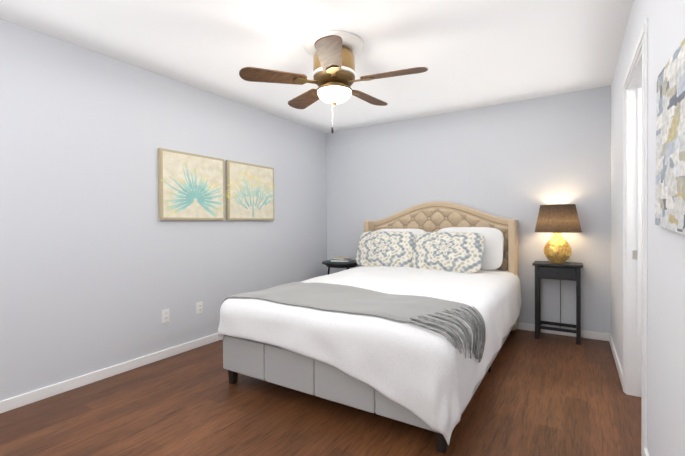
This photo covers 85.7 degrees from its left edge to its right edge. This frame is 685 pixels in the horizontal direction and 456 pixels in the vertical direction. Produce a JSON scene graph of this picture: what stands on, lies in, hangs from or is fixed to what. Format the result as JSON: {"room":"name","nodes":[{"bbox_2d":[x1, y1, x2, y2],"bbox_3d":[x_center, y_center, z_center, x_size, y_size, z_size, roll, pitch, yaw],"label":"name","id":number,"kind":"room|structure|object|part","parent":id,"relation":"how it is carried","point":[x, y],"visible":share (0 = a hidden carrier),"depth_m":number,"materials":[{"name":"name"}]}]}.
{"room":"bedroom","nodes":[
{"label":"bedroom","id":0,"kind":"room"},
{"bbox_2d":[0,18,326,400],"bbox_3d":[-1.687,-0.091,3.074,0.120,2.440,5.530,0,1,32],"label":"wall","id":1,"kind":"structure","parent":0,"point":[102,265],"depth_m":2.85,"materials":[{"name":"white paint"}]},
{"bbox_2d":[0,333,219,413],"bbox_3d":[-1.620,1.091,3.054,0.014,0.075,5.290,0,1,32],"label":"baseboard","id":2,"kind":"structure","parent":1,"relation":"attached to","point":[12,403],"depth_m":2.73,"materials":[{"name":"white"}]},
{"bbox_2d":[161,309,169,322],"bbox_3d":[-1.531,0.761,3.199,0.010,0.115,0.072,0,1,32],"label":"electrical outlet","id":3,"kind":"object","parent":1,"relation":"attached to","point":[165,315],"visible":1,"depth_m":3.20,"materials":[{"name":"white plastic"}]},
{"bbox_2d":[158,148,224,219],"bbox_3d":[-1.375,-0.379,3.422,0.035,0.610,0.680,0,1,32],"label":"art","id":4,"kind":"object","parent":1,"relation":"attached to","point":[191,186],"visible":0.96,"depth_m":3.36,"materials":[{"name":"fabric"}]},
{"bbox_2d":[196,301,202,314],"bbox_3d":[-1.350,0.755,3.486,0.010,0.115,0.072,0,1,32],"label":"electrical outlet","id":5,"kind":"object","parent":1,"relation":"attached to","point":[199,307],"visible":1,"depth_m":3.48,"materials":[{"name":"white plastic"}]},
{"bbox_2d":[226,160,273,219],"bbox_3d":[-0.992,-0.390,4.032,0.035,0.610,0.680,0,1,32],"label":"art","id":6,"kind":"object","parent":1,"relation":"attached to","point":[249,191],"visible":0.94,"depth_m":3.98,"materials":[{"name":"fabric"}]},
{"bbox_2d":[0,0,632,132],"bbox_3d":[0.194,-1.362,1.867,4.750,0.100,5.590,0,1,32],"label":"ceiling","id":7,"kind":"structure","parent":0,"point":[470,54],"depth_m":2.65,"materials":[{"name":"white paint"}]},
{"bbox_2d":[239,30,427,133],"bbox_3d":[-0.024,-0.995,2.700,1.267,0.651,1.247,0,1,32],"label":"fan","id":8,"kind":"object","parent":7,"relation":"hanging from","point":[333,53],"visible":1,"depth_m":2.56,"materials":[{"name":"brown wood"}]},
{"bbox_2d":[0,329,640,455],"bbox_3d":[0.216,1.177,1.900,4.750,0.100,5.590,0,1,32],"label":"floor","id":9,"kind":"structure","parent":0,"point":[546,394],"depth_m":2.20,"materials":[{"name":"brown wood"}]},
{"bbox_2d":[322,260,357,274],"bbox_3d":[-0.009,0.763,4.781,0.510,0.662,0.510,0,1,32],"label":"side table","id":10,"kind":"object","parent":9,"relation":"on","point":[347,265],"visible":0.33,"depth_m":4.60,"materials":[{"name":"black wood"}]},
{"bbox_2d":[330,257,351,261],"bbox_3d":[-0.014,0.405,4.755,0.274,0.052,0.224,0,1,32],"label":"books","id":11,"kind":"object","parent":10,"relation":"on","point":[340,259],"visible":1,"depth_m":4.70,"materials":[{"name":"white paper"}]},
{"bbox_2d":[218,202,521,453],"bbox_3d":[0.470,0.407,3.289,1.832,1.400,2.621,0,1,32],"label":"bed","id":12,"kind":"object","parent":9,"relation":"on","point":[412,319],"visible":1,"depth_m":2.36,"materials":[{"name":"grey fabric"}]},
{"bbox_3d":[0.484,0.930,3.274,1.640,0.355,2.468,0,1,32],"label":"frame","id":13,"kind":"part","parent":12,"relation":"part of","materials":[{"name":"grey fabric"}]},
{"bbox_2d":[356,231,416,266],"bbox_3d":[0.498,0.244,4.264,0.720,0.450,0.174,0,-23,29],"label":"pillow","id":14,"kind":"object","parent":12,"relation":"on","point":[375,248],"depth_m":4.19,"materials":[{"name":"multicoloured fabric"}]},
{"bbox_2d":[377,229,424,236],"bbox_3d":[0.671,0.226,4.426,0.720,0.450,0.193,0,-13,30],"label":"pillow","id":15,"kind":"object","parent":12,"relation":"on","point":[417,231],"depth_m":4.39,"materials":[{"name":"white fabric"}]},
{"bbox_3d":[1.074,0.369,4.316,1.760,1.360,0.238,0,1,32],"label":"headboard","id":16,"kind":"part","parent":12,"relation":"part of","materials":[{"name":"beige fabric"}]},
{"bbox_2d":[412,232,484,272],"bbox_3d":[1.086,0.245,3.846,0.740,0.450,0.170,0,-25,35],"label":"pillow","id":17,"kind":"object","parent":12,"relation":"on","point":[452,252],"depth_m":3.77,"materials":[{"name":"multicoloured fabric"}]},
{"bbox_2d":[438,227,503,270],"bbox_3d":[1.348,0.218,4.000,0.740,0.470,0.190,0,-13,34],"label":"pillow","id":18,"kind":"object","parent":12,"relation":"on","point":[493,236],"depth_m":3.82,"materials":[{"name":"white fabric"}]},
{"bbox_2d":[532,261,582,344],"bbox_3d":[2.117,0.716,3.635,0.420,0.745,0.274,0,1,32],"label":"nightstand","id":19,"kind":"object","parent":9,"relation":"on","point":[571,271],"visible":1,"depth_m":3.55,"materials":[{"name":"black wood"}]},
{"bbox_2d":[534,204,581,262],"bbox_3d":[2.112,0.058,3.628,0.401,0.569,0.401,0,1,29],"label":"lamp","id":20,"kind":"object","parent":19,"relation":"on","point":[557,220],"depth_m":3.52,"materials":[{"name":"brown fabric"}]},
{"bbox_2d":[560,280,560,327],"bbox_3d":[2.211,0.687,3.747,0.005,0.700,0.006,0,1,32],"label":"power cord","id":21,"kind":"object","parent":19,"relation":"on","point":[560,280],"depth_m":3.74,"materials":[{"name":"black plastic"}]},
{"bbox_3d":[2.211,0.686,3.747,0.005,0.700,0.006,0,1,32],"label":"cord","id":22,"kind":"part","parent":21,"relation":"part of","materials":[{"name":"black plastic"}]},
{"bbox_2d":[326,86,610,333],"bbox_3d":[1.688,-0.135,4.146,4.690,2.440,0.120,0,1,32],"label":"wall","id":23,"kind":"structure","parent":0,"point":[521,161],"depth_m":3.98,"materials":[{"name":"white paint"}]},
{"bbox_2d":[516,322,607,340],"bbox_3d":[1.186,1.049,4.404,3.265,0.075,0.014,0,1,32],"label":"baseboard","id":24,"kind":"structure","parent":23,"relation":"attached to","point":[522,326],"depth_m":3.71,"materials":[{"name":"white"}]},
{"bbox_2d":[611,0,684,455],"bbox_3d":[1.203,-0.093,1.255,0.120,2.440,5.290,0,1,32],"label":"wall","id":25,"kind":"structure","parent":0,"point":[666,335],"depth_m":1.55,"materials":[{"name":"white paint"}]},
{"bbox_2d":[608,333,622,387],"bbox_3d":[2.236,1.058,3.019,0.014,0.075,1.160,0,1,32],"label":"baseboard","id":26,"kind":"structure","parent":25,"relation":"attached to","point":[617,362],"depth_m":2.94,"materials":[{"name":"white"}]},
{"bbox_2d":[623,17,647,455],"bbox_3d":[1.727,0.059,2.098,0.137,2.106,0.920,0,1,32],"label":"door frame","id":27,"kind":"structure","parent":25,"relation":"attached to","point":[635,193],"depth_m":2.40,"materials":[{"name":"white wood"}]},
{"bbox_2d":[643,447,648,455],"bbox_3d":[0.603,1.106,0.426,0.014,0.075,3.150,0,1,32],"label":"baseboard","id":28,"kind":"structure","parent":25,"relation":"attached to","point":[645,453],"depth_m":1.73,"materials":[{"name":"white"}]},
{"bbox_2d":[655,38,684,234],"bbox_3d":[0.980,-0.262,1.032,0.020,0.570,0.980,0,4,32],"label":"art","id":29,"kind":"object","parent":25,"relation":"attached to","point":[670,168],"visible":1,"depth_m":1.22}
]}

